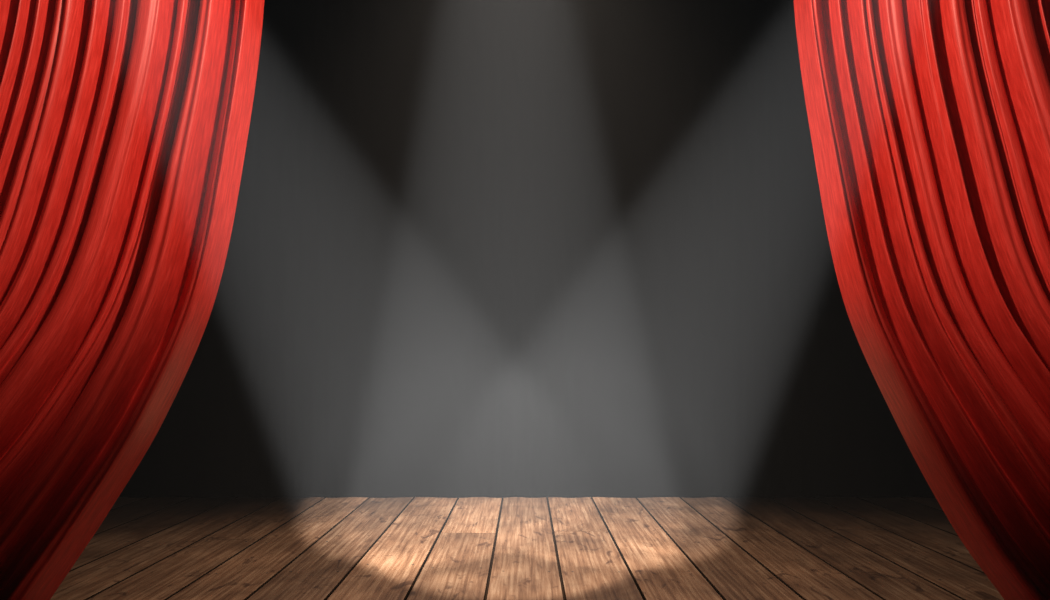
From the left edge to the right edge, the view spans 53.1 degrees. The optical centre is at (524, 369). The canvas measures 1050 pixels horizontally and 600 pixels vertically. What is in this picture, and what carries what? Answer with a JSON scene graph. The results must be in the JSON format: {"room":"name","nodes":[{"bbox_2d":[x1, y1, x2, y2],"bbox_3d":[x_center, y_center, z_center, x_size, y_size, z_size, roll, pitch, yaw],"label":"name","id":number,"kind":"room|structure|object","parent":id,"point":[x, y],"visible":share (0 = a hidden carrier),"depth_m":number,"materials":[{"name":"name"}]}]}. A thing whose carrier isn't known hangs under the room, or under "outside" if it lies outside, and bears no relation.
{"room":"theater stage","nodes":[
{"label":"theater stage","id":0,"kind":"room"},
{"bbox_2d":[0,0,263,599],"bbox_3d":[-3.632,-0.919,4.931,4.831,4.222,0.298,0,0,0],"label":"stage curtain","id":1,"kind":"object","parent":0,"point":[124,124],"visible":1,"depth_m":4.93,"materials":[{"name":"red fabric"}]},
{"bbox_2d":[50,497,1003,599],"bbox_3d":[0.000,1.214,4.253,13.357,0.031,11.506,0,0,0],"label":"floor","id":2,"kind":"structure","parent":0,"point":[148,548],"depth_m":6.90,"materials":[{"name":"brown wood"}]},
{"bbox_2d":[794,0,1049,599],"bbox_3d":[3.648,-0.919,4.930,4.766,4.222,0.300,0,0,0],"label":"stage curtain","id":3,"kind":"object","parent":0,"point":[929,120],"visible":1,"depth_m":4.94,"materials":[{"name":"red fabric"}]},
{"label":"outside","id":4,"kind":"structure","parent":0,"visible":0},
{"bbox_2d":[119,0,935,497],"bbox_3d":[0.000,-1.802,9.860,12.400,5.995,0.060,0,0,0],"label":"wall","id":5,"kind":"structure","parent":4,"point":[477,248],"depth_m":9.86,"materials":[{"name":"black fabric"}]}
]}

